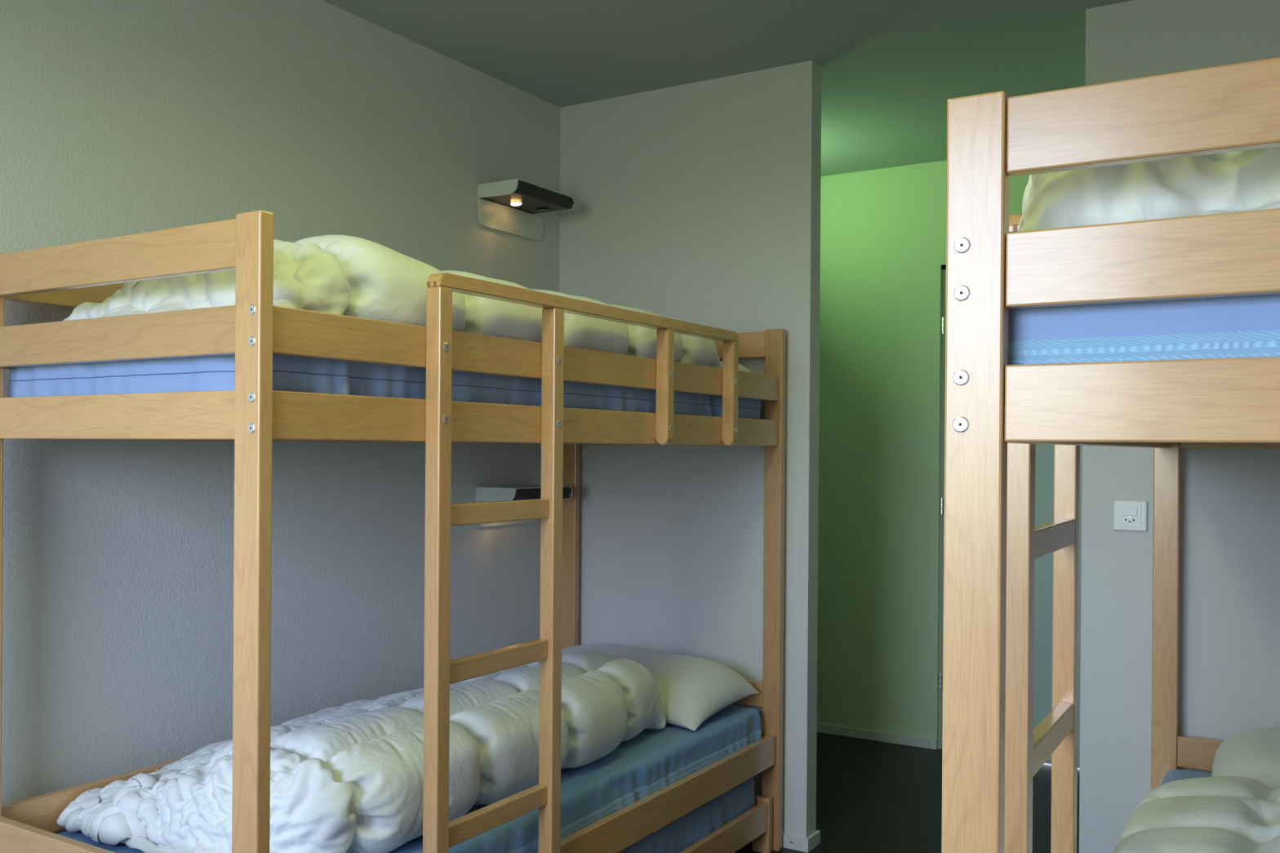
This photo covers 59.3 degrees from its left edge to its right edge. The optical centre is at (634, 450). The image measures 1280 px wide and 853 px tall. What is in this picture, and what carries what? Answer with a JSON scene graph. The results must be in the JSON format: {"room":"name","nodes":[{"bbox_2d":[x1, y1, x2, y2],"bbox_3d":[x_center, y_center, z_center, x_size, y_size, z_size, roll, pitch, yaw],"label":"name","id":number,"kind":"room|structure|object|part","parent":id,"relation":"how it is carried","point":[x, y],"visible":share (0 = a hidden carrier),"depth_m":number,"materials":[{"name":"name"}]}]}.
{"room":"dormitory","nodes":[
{"label":"dormitory","id":0,"kind":"room"},
{"bbox_2d":[0,0,560,834],"bbox_3d":[-1.081,0.008,2.903,0.150,2.500,5.680,0,0,32],"label":"wall","id":1,"kind":"structure","parent":0,"point":[118,117],"depth_m":2.82,"materials":[{"name":"white paint"}]},
{"bbox_2d":[475,484,572,527],"bbox_3d":[-0.359,0.186,3.775,0.165,0.132,0.347,0,0,32],"label":"reading lamp","id":2,"kind":"object","parent":1,"relation":"attached to","point":[500,493],"visible":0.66,"depth_m":3.65,"materials":[{"name":"white metal"}]},
{"bbox_3d":[-0.425,0.209,3.817,0.008,0.086,0.345,0,0,32],"label":"wall plate","id":3,"kind":"part","parent":2,"relation":"part of","materials":[{"name":"silver metal"}]},
{"bbox_2d":[477,178,574,240],"bbox_3d":[-0.352,-0.801,3.773,0.165,0.132,0.347,0,0,32],"label":"reading lamp","id":4,"kind":"object","parent":1,"relation":"attached to","point":[517,193],"visible":1,"depth_m":3.74,"materials":[{"name":"white metal"}]},
{"bbox_3d":[-0.418,-0.778,3.815,0.008,0.086,0.345,0,0,32],"label":"wall plate","id":5,"kind":"part","parent":4,"relation":"part of","materials":[{"name":"grey metal"}]},
{"bbox_2d":[508,200,524,204],"bbox_3d":[-0.394,-0.824,3.739,0.052,0.002,0.052,0,0,32],"label":"bulb","id":6,"kind":"object","parent":4,"relation":"attached to","point":[509,202],"depth_m":3.72,"materials":[{"name":"white glass"}]},
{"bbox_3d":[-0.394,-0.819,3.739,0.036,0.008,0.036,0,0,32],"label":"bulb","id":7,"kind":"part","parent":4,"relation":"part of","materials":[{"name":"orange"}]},
{"bbox_2d":[559,60,822,838],"bbox_3d":[0.158,0.015,3.842,0.973,2.500,0.079,0,0,32],"label":"wall partition","id":8,"kind":"structure","parent":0,"point":[698,202],"depth_m":3.74,"materials":[{"name":"white paint"}]},
{"bbox_2d":[782,830,820,852],"bbox_3d":[0.153,1.244,3.842,0.984,0.042,0.102,0,0,32],"label":"baseboard","id":9,"kind":"structure","parent":8,"relation":"attached to","point":[788,842],"depth_m":3.57,"materials":[{"name":"white paint"}]},
{"bbox_2d":[322,0,1132,176],"bbox_3d":[0.223,-1.291,2.043,3.355,0.120,6.180,0,0,32],"label":"ceiling","id":10,"kind":"structure","parent":0,"point":[891,68],"depth_m":3.44,"materials":[{"name":"grey paint"}]},
{"bbox_2d":[734,732,1079,852],"bbox_3d":[0.205,1.329,2.049,3.355,0.120,6.180,0,0,32],"label":"floor","id":11,"kind":"structure","parent":0,"point":[873,797],"depth_m":4.08,"materials":[{"name":"black rubber"}]},
{"bbox_2d":[0,209,786,852],"bbox_3d":[-0.417,0.437,2.907,0.878,1.652,2.067,0,0,32],"label":"bunk bed","id":12,"kind":"object","parent":11,"relation":"on","point":[253,415],"visible":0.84,"depth_m":2.16,"materials":[{"name":"brown wood"}]},
{"bbox_3d":[-1.299,0.432,2.256,0.061,1.652,0.028,0,0,32],"label":"post","id":13,"kind":"part","parent":12,"relation":"part of","materials":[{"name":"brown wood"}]},
{"bbox_3d":[-0.965,0.773,2.050,0.726,0.079,0.022,0,0,32],"label":"rail","id":14,"kind":"part","parent":12,"relation":"part of","materials":[{"name":"brown wood"}]},
{"bbox_3d":[-0.765,-0.345,3.125,0.024,0.081,2.007,0,0,32],"label":"rail","id":15,"kind":"part","parent":12,"relation":"part of","materials":[{"name":"brown wood"}]},
{"bbox_3d":[-0.773,0.768,3.127,0.024,0.080,2.007,0,0,32],"label":"rail","id":16,"kind":"part","parent":12,"relation":"part of","materials":[{"name":"brown wood"}]},
{"bbox_3d":[-0.959,-0.061,2.049,0.726,0.081,0.022,0,0,32],"label":"rail","id":17,"kind":"part","parent":12,"relation":"part of","materials":[{"name":"brown wood"}]},
{"bbox_3d":[-0.958,-0.202,2.048,0.726,0.079,0.022,0,0,32],"label":"rail","id":18,"kind":"part","parent":12,"relation":"part of","materials":[{"name":"brown wood"}]},
{"bbox_3d":[-0.957,-0.344,2.048,0.726,0.081,0.022,0,0,32],"label":"rail","id":19,"kind":"part","parent":12,"relation":"part of","materials":[{"name":"brown wood"}]},
{"bbox_3d":[-0.627,0.438,1.842,0.061,1.652,0.028,0,0,32],"label":"post","id":20,"kind":"part","parent":12,"relation":"part of","materials":[{"name":"brown wood"}]},
{"bbox_3d":[-0.767,-0.062,3.125,0.024,0.081,2.007,0,0,32],"label":"rail","id":21,"kind":"part","parent":12,"relation":"part of","materials":[{"name":"brown wood"}]},
{"bbox_2d":[9,354,760,419],"bbox_3d":[-0.434,-0.138,2.915,0.801,0.128,1.993,0,0,32],"label":"mattress","id":22,"kind":"object","parent":12,"relation":"on","point":[204,373],"visible":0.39,"depth_m":2.14,"materials":[{"name":"blue fabric"}]},
{"bbox_2d":[64,235,722,368],"bbox_3d":[-0.477,-0.314,2.809,0.769,0.220,1.739,0,0,32],"label":"duvet","id":23,"kind":"object","parent":22,"relation":"on","point":[346,275],"visible":0.27,"depth_m":2.14,"materials":[{"name":"white fabric"}]},
{"bbox_2d":[720,361,751,372],"bbox_3d":[0.048,-0.239,3.635,0.707,0.075,0.211,0,0,32],"label":"pillow","id":24,"kind":"object","parent":22,"relation":"on","point":[740,367],"visible":0.02,"depth_m":3.46,"materials":[{"name":"white fabric"}]},
{"bbox_2d":[57,704,761,852],"bbox_3d":[-0.439,0.864,2.909,0.797,0.125,2.015,0,0,32],"label":"mattress","id":25,"kind":"object","parent":12,"relation":"on","point":[641,766],"visible":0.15,"depth_m":2.89,"materials":[{"name":"blue fabric"}]},
{"bbox_2d":[64,650,666,852],"bbox_3d":[-0.529,0.685,2.782,0.738,0.229,1.476,0,0,32],"label":"duvet","id":26,"kind":"object","parent":25,"relation":"on","point":[347,778],"visible":0.83,"depth_m":2.33,"materials":[{"name":"white fabric"}]},
{"bbox_2d":[561,644,759,730],"bbox_3d":[-0.017,0.729,3.592,0.726,0.146,0.402,0,0,35],"label":"pillow","id":27,"kind":"object","parent":25,"relation":"on","point":[692,689],"visible":0.41,"depth_m":3.40,"materials":[{"name":"white fabric"}]},
{"bbox_3d":[-0.083,-0.056,2.703,0.024,0.081,2.007,0,0,32],"label":"rail","id":28,"kind":"part","parent":12,"relation":"part of","materials":[{"name":"brown wood"}]},
{"bbox_3d":[-0.082,-0.198,2.703,0.024,0.079,2.007,0,0,32],"label":"rail","id":29,"kind":"part","parent":12,"relation":"part of","materials":[{"name":"brown wood"}]},
{"bbox_3d":[-0.230,0.436,3.989,0.061,1.652,0.028,0,0,32],"label":"post","id":30,"kind":"part","parent":12,"relation":"part of","materials":[{"name":"brown wood"}]},
{"bbox_3d":[0.108,-0.057,3.780,0.726,0.081,0.022,0,0,32],"label":"rail","id":31,"kind":"part","parent":12,"relation":"part of","materials":[{"name":"brown wood"}]},
{"bbox_3d":[-0.090,0.944,2.705,0.024,0.092,2.007,0,0,32],"label":"rail","id":32,"kind":"part","parent":12,"relation":"part of","materials":[{"name":"brown wood"}]},
{"bbox_3d":[0.078,-0.163,2.905,0.036,0.297,0.031,0,0,32],"label":"guard post","id":33,"kind":"part","parent":12,"relation":"part of","materials":[{"name":"brown wood"}]},
{"bbox_3d":[0.274,-0.163,3.222,0.036,0.297,0.031,0,0,32],"label":"guard post","id":34,"kind":"part","parent":12,"relation":"part of","materials":[{"name":"brown wood"}]},
{"bbox_3d":[0.111,-0.341,3.779,0.726,0.081,0.022,0,0,32],"label":"rail","id":35,"kind":"part","parent":12,"relation":"part of","materials":[{"name":"brown wood"}]},
{"bbox_3d":[0.103,0.777,3.782,0.726,0.079,0.022,0,0,32],"label":"rail","id":36,"kind":"part","parent":12,"relation":"part of","materials":[{"name":"brown wood"}]},
{"bbox_3d":[0.441,0.441,3.575,0.061,1.652,0.028,0,0,32],"label":"post","id":37,"kind":"part","parent":12,"relation":"part of","materials":[{"name":"brown wood"}]},
{"bbox_2d":[678,794,772,852],"bbox_3d":[-0.413,1.176,2.908,0.770,0.174,1.983,0,0,32],"label":"bed","id":38,"kind":"object","parent":11,"relation":"on","point":[754,825],"visible":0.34,"depth_m":3.40,"materials":[{"name":"brown wood"}]},
{"bbox_2d":[617,777,755,852],"bbox_3d":[-0.413,1.074,2.907,0.720,0.138,1.927,0,0,32],"label":"mattress","id":39,"kind":"object","parent":38,"relation":"on","point":[685,831],"visible":0.04,"depth_m":3.20,"materials":[{"name":"blue fabric"}]},
{"bbox_3d":[0.402,1.181,3.553,0.060,0.174,0.028,0,0,32],"label":"post","id":40,"kind":"part","parent":38,"relation":"part of","materials":[{"name":"brown wood"}]},
{"bbox_2d":[941,57,1279,852],"bbox_3d":[1.209,0.451,1.895,0.878,1.652,2.067,0,0,31],"label":"bunk bed","id":41,"kind":"object","parent":11,"relation":"on","point":[997,411],"visible":0.8,"depth_m":1.19,"materials":[{"name":"brown wood"}]},
{"bbox_3d":[0.364,0.446,1.213,0.061,1.652,0.028,0,0,31],"label":"post","id":42,"kind":"part","parent":41,"relation":"part of","materials":[{"name":"brown wood"}]},
{"bbox_3d":[0.879,-0.048,2.092,0.024,0.081,2.007,0,0,31],"label":"rail","id":43,"kind":"part","parent":41,"relation":"part of","materials":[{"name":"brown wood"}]},
{"bbox_3d":[0.708,-0.047,1.012,0.726,0.081,0.022,0,0,31],"label":"rail","id":44,"kind":"part","parent":41,"relation":"part of","materials":[{"name":"brown wood"}]},
{"bbox_3d":[0.709,-0.188,1.012,0.726,0.079,0.022,0,0,31],"label":"rail","id":45,"kind":"part","parent":41,"relation":"part of","materials":[{"name":"brown wood"}]},
{"bbox_3d":[0.710,-0.331,1.012,0.726,0.081,0.022,0,0,31],"label":"rail","id":46,"kind":"part","parent":41,"relation":"part of","materials":[{"name":"brown wood"}]},
{"bbox_2d":[1008,293,1279,364],"bbox_3d":[1.222,-0.123,1.883,0.778,0.127,1.993,0,0,31],"label":"mattress","id":47,"kind":"object","parent":41,"relation":"on","point":[1249,326],"visible":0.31,"depth_m":1.14,"materials":[{"name":"blue fabric"}]},
{"bbox_2d":[1011,146,1279,231],"bbox_3d":[1.125,-0.296,1.723,0.758,0.218,1.604,0,0,31],"label":"duvet","id":48,"kind":"object","parent":47,"relation":"on","point":[1245,180],"visible":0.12,"depth_m":1.21,"materials":[{"name":"white fabric"}]},
{"bbox_3d":[1.400,0.450,2.966,0.061,1.652,0.028,0,0,31],"label":"post","id":49,"kind":"part","parent":41,"relation":"part of","materials":[{"name":"brown wood"}]},
{"bbox_2d":[1160,769,1211,785],"bbox_3d":[1.212,0.878,1.882,0.782,0.125,1.986,0,0,31],"label":"mattress","id":50,"kind":"object","parent":41,"relation":"on","point":[1172,775],"visible":0.05,"depth_m":2.84,"materials":[{"name":"blue fabric"}]},
{"bbox_2d":[1112,776,1279,852],"bbox_3d":[1.113,0.727,1.716,0.758,0.172,1.423,0,0,31],"label":"duvet","id":51,"kind":"object","parent":50,"relation":"on","point":[1216,814],"visible":1,"depth_m":2.09,"materials":[{"name":"white fabric"}]},
{"bbox_2d":[1211,728,1279,789],"bbox_3d":[1.655,0.745,2.531,0.653,0.143,0.452,0,0,32],"label":"pillow","id":52,"kind":"object","parent":50,"relation":"on","point":[1254,753],"visible":0.65,"depth_m":2.57,"materials":[{"name":"white fabric"}]},
{"bbox_3d":[1.736,0.791,2.765,0.726,0.079,0.022,0,0,31],"label":"rail","id":53,"kind":"part","parent":41,"relation":"part of","materials":[{"name":"brown wood"}]},
{"bbox_3d":[1.742,-0.044,2.764,0.726,0.081,0.022,0,0,31],"label":"rail","id":54,"kind":"part","parent":41,"relation":"part of","materials":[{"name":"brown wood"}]},
{"bbox_2d":[817,160,1026,749],"bbox_3d":[1.770,0.025,4.570,3.255,2.500,0.150,0,0,32],"label":"wall","id":55,"kind":"structure","parent":0,"point":[883,230],"depth_m":4.91,"materials":[{"name":"paint"}]},
{"bbox_2d":[816,722,937,750],"bbox_3d":[0.871,1.246,5.026,0.963,0.042,0.012,0,0,32],"label":"baseboard","id":56,"kind":"structure","parent":55,"relation":"attached to","point":[914,741],"depth_m":4.90,"materials":[{"name":"white paint"}]},
{"bbox_2d":[937,265,1082,768],"bbox_3d":[1.644,0.245,4.607,0.777,2.058,0.098,0,0,32],"label":"door","id":57,"kind":"structure","parent":55,"relation":"in","point":[1044,454],"depth_m":4.56,"materials":[{"name":"grey paint"}]},
{"bbox_3d":[1.649,0.245,4.616,0.777,2.058,0.078,0,0,32],"label":"frame","id":58,"kind":"part","parent":57,"relation":"part of","materials":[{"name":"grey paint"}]},
{"bbox_2d":[1079,0,1279,852],"bbox_3d":[2.180,0.030,3.389,1.318,2.500,1.430,0,0,32],"label":"wall","id":59,"kind":"structure","parent":0,"point":[1228,673],"depth_m":2.99,"materials":[{"name":"white paint"}]},
{"bbox_2d":[1112,499,1147,531],"bbox_3d":[1.345,0.177,3.055,0.086,0.084,0.012,0,0,32],"label":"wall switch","id":60,"kind":"object","parent":59,"relation":"attached to","point":[1128,515],"visible":1,"depth_m":3.05,"materials":[{"name":"white plastic"}]},
{"bbox_2d":[1121,506,1137,515],"bbox_3d":[1.343,0.166,3.051,0.038,0.022,0.003,0,0,32],"label":"rocker switch","id":61,"kind":"object","parent":60,"relation":"attached to","point":[1126,511],"depth_m":3.05,"materials":[{"name":"white plastic"}]}
]}

